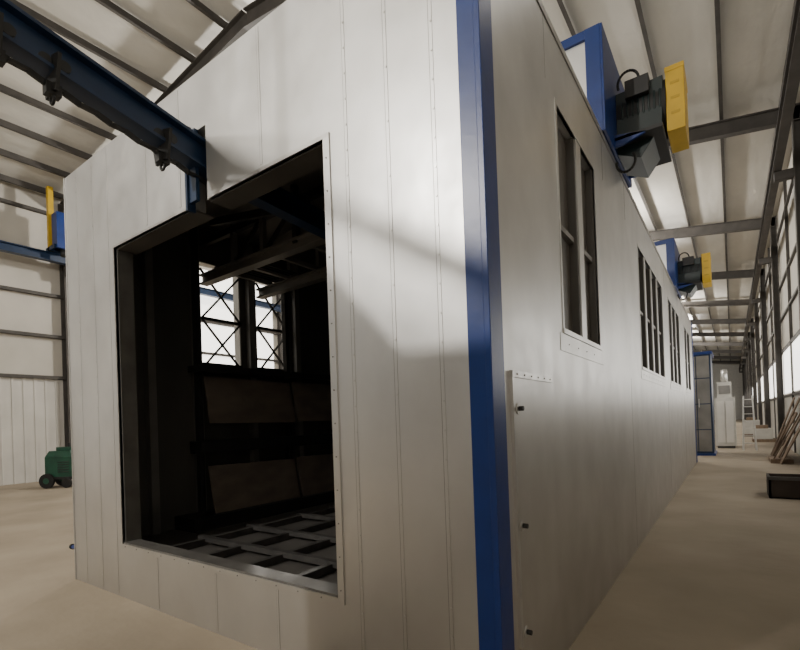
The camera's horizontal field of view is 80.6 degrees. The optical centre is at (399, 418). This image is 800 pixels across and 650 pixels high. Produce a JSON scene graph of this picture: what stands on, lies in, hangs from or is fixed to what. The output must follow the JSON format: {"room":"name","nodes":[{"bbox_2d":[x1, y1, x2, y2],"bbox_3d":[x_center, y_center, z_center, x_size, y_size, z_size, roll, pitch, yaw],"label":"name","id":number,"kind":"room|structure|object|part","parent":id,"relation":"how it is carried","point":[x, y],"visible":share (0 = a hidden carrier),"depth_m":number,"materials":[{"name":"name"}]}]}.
{"room":"workshop","nodes":[
{"label":"workshop","id":0,"kind":"room"},
{"bbox_2d":[0,181,278,484],"bbox_3d":[8.632,-3.331,45.365,0.225,9.840,112.000,-2,-1,35],"label":"wall","id":1,"kind":"structure","parent":0,"point":[31,409],"depth_m":15.58,"materials":[{"name":"white metal"}]},
{"bbox_2d":[0,198,281,379],"bbox_3d":[8.705,-4.695,45.290,0.140,5.700,112.000,-2,-1,35],"label":"trim","id":2,"kind":"structure","parent":1,"relation":"attached to","point":[2,200],"depth_m":15.70,"materials":[{"name":"metal"}]},
{"bbox_2d":[199,269,273,367],"bbox_3d":[-8.270,-4.100,21.354,0.030,5.000,6.300,-2,-1,35],"label":"window","id":3,"kind":"structure","parent":1,"relation":"in","point":[219,311],"depth_m":21.66,"materials":[{"name":"white"}]},
{"bbox_2d":[0,419,799,649],"bbox_3d":[17.312,1.341,39.327,21.750,0.200,112.000,-2,-1,35],"label":"floor","id":4,"kind":"structure","parent":0,"point":[719,567],"depth_m":4.47,"materials":[{"name":"concrete"}]},
{"bbox_2d":[39,443,71,488],"bbox_3d":[-9.929,1.360,13.870,0.971,1.286,0.720,-2,0,-1],"label":"portable generator","id":5,"kind":"object","parent":4,"relation":"on","point":[58,463],"visible":0.85,"depth_m":13.61,"materials":[{"name":"green metal"}]},
{"bbox_2d":[63,0,697,649],"bbox_3d":[2.711,-0.625,9.819,5.051,4.308,15.044,-2,-1,35],"label":"booth","id":6,"kind":"object","parent":4,"relation":"on","point":[480,408],"visible":0.98,"depth_m":3.25,"materials":[{"name":"white metal"}]},
{"bbox_2d":[0,0,206,213],"bbox_3d":[-2.443,-5.118,2.546,0.257,7.060,3.339,-2,-1,35],"label":"beam","id":7,"kind":"structure","parent":6,"relation":"attached to","point":[33,48],"depth_m":3.04,"materials":[{"name":"blue metal"}]},
{"bbox_3d":[0.284,-0.677,6.313,4.481,3.850,5.784,-2,-1,35],"label":"track frame","id":8,"kind":"part","parent":6,"relation":"part of","materials":[{"name":"black metal"}]},
{"bbox_2d":[561,22,688,187],"bbox_3d":[2.065,-3.184,5.339,2.015,1.261,1.458,-2,-1,35],"label":"electric motor","id":9,"kind":"object","parent":6,"relation":"on","point":[637,122],"visible":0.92,"depth_m":4.78,"materials":[{"name":"blue paint"}]},
{"bbox_2d":[654,238,711,299],"bbox_3d":[6.051,-3.281,10.995,2.015,1.261,1.458,-2,-1,35],"label":"exhaust fan","id":10,"kind":"object","parent":6,"relation":"on","point":[687,275],"visible":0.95,"depth_m":10.43,"materials":[{"name":"blue paint"}]},
{"bbox_2d":[58,0,799,446],"bbox_3d":[17.118,-4.168,39.369,20.650,10.825,106.250,-2,-1,35],"label":"frame","id":11,"kind":"object","parent":4,"relation":"on","point":[257,10],"visible":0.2,"depth_m":19.54,"materials":[{"name":"metal"}]},
{"bbox_2d":[0,185,280,311],"bbox_3d":[-8.794,-6.291,18.993,1.150,2.620,43.100,-2,-1,35],"label":"beam","id":12,"kind":"structure","parent":11,"relation":"on","point":[55,252],"depth_m":15.22,"materials":[{"name":"blue metal"}]},
{"bbox_2d":[0,0,795,360],"bbox_3d":[16.956,-9.005,39.400,19.890,1.369,112.000,-2,-1,35],"label":"roof purlins","id":13,"kind":"structure","parent":11,"relation":"on","point":[108,4],"depth_m":11.93,"materials":[{"name":"metal"}]},
{"bbox_2d":[739,0,799,372],"bbox_3d":[29.705,-7.173,40.234,0.450,0.640,92.000,-2,-1,35],"label":"beam","id":14,"kind":"structure","parent":11,"relation":"attached to","point":[791,82],"depth_m":11.92,"materials":[{"name":"metal"}]},
{"bbox_2d":[693,351,716,455],"bbox_3d":[10.968,-0.529,17.358,1.030,3.650,1.865,-2,-1,35],"label":"tall cabinet","id":15,"kind":"object","parent":4,"relation":"on","point":[703,375],"visible":0.7,"depth_m":16.55,"materials":[{"name":"grey metal"}]},
{"bbox_2d":[714,369,736,447],"bbox_3d":[13.875,-0.435,20.110,0.700,3.300,1.720,-2,-1,35],"label":"machine","id":16,"kind":"object","parent":4,"relation":"on","point":[725,414],"visible":1,"depth_m":19.46,"materials":[{"name":"white metal"}]},
{"bbox_2d":[742,395,757,450],"bbox_3d":[13.564,0.163,18.333,0.453,2.107,1.034,-2,-1,35],"label":"step ladder","id":17,"kind":"object","parent":4,"relation":"on","point":[743,399],"visible":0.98,"depth_m":18.15,"materials":[{"name":"white metal"}]},
{"bbox_2d":[744,417,759,436],"bbox_3d":[20.805,0.480,27.796,0.900,1.100,1.200,-2,-1,35],"label":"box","id":18,"kind":"object","parent":4,"relation":"on","point":[749,424],"visible":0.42,"depth_m":27.49,"materials":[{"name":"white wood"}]},
{"bbox_2d":[752,425,775,441],"bbox_3d":[17.557,0.706,22.747,0.900,0.800,1.200,-2,-1,35],"label":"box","id":19,"kind":"object","parent":4,"relation":"on","point":[763,433],"visible":0.82,"depth_m":22.36,"materials":[{"name":"white cardboard"}]},
{"bbox_2d":[766,473,799,499],"bbox_3d":[6.900,1.181,8.292,0.720,0.380,0.720,-2,-1,35],"label":"crate","id":20,"kind":"object","parent":4,"relation":"on","point":[779,486],"visible":1,"depth_m":8.11,"materials":[{"name":"black metal"}]},
{"bbox_2d":[768,397,799,463],"bbox_3d":[11.642,0.293,14.283,0.820,1.922,3.382,-2,-1,35],"label":"planks","id":21,"kind":"object","parent":4,"relation":"on","point":[784,459],"visible":1,"depth_m":13.88,"materials":[{"name":"brown wood"}]},
{"bbox_2d":[0,0,799,360],"bbox_3d":[16.941,-9.215,39.407,20.750,1.447,112.000,-2,-1,35],"label":"ceiling","id":22,"kind":"structure","parent":0,"point":[754,33],"depth_m":11.99,"materials":[{"name":"white metal"}]},
{"bbox_2d":[712,363,742,419],"bbox_3d":[49.417,-5.111,85.198,20.750,11.137,0.150,-2,-1,35],"label":"wall","id":23,"kind":"structure","parent":0,"point":[733,375],"depth_m":80.00,"materials":[{"name":"white metal"}]},
{"bbox_2d":[750,150,799,454],"bbox_3d":[25.653,-4.021,33.355,0.190,9.840,112.000,-2,-1,35],"label":"wall","id":24,"kind":"structure","parent":0,"point":[791,208],"depth_m":18.16,"materials":[{"name":"white metal"}]},
{"bbox_2d":[757,377,769,401],"bbox_3d":[25.718,-2.076,33.465,0.030,1.650,15.800,-2,-1,35],"label":"window","id":25,"kind":"structure","parent":24,"relation":"in","point":[762,389],"depth_m":32.88,"materials":[{"name":"white glass"}]},
{"bbox_2d":[748,179,799,452],"bbox_3d":[25.575,-3.917,33.412,0.090,9.640,112.000,-2,-1,35],"label":"trim","id":26,"kind":"structure","parent":24,"relation":"attached to","point":[789,259],"depth_m":16.55,"materials":[{"name":"metal"}]},
{"bbox_2d":[769,356,783,397],"bbox_3d":[18.401,-1.897,23.086,0.030,1.650,8.000,-2,-1,35],"label":"window","id":27,"kind":"structure","parent":24,"relation":"in","point":[770,369],"depth_m":24.71,"materials":[{"name":"white glass"}]},
{"bbox_2d":[783,335,799,393],"bbox_3d":[13.332,-1.774,15.894,0.030,1.650,8.000,-2,-1,35],"label":"window","id":28,"kind":"structure","parent":24,"relation":"in","point":[796,344],"depth_m":16.17,"materials":[{"name":"white glass"}]}
]}

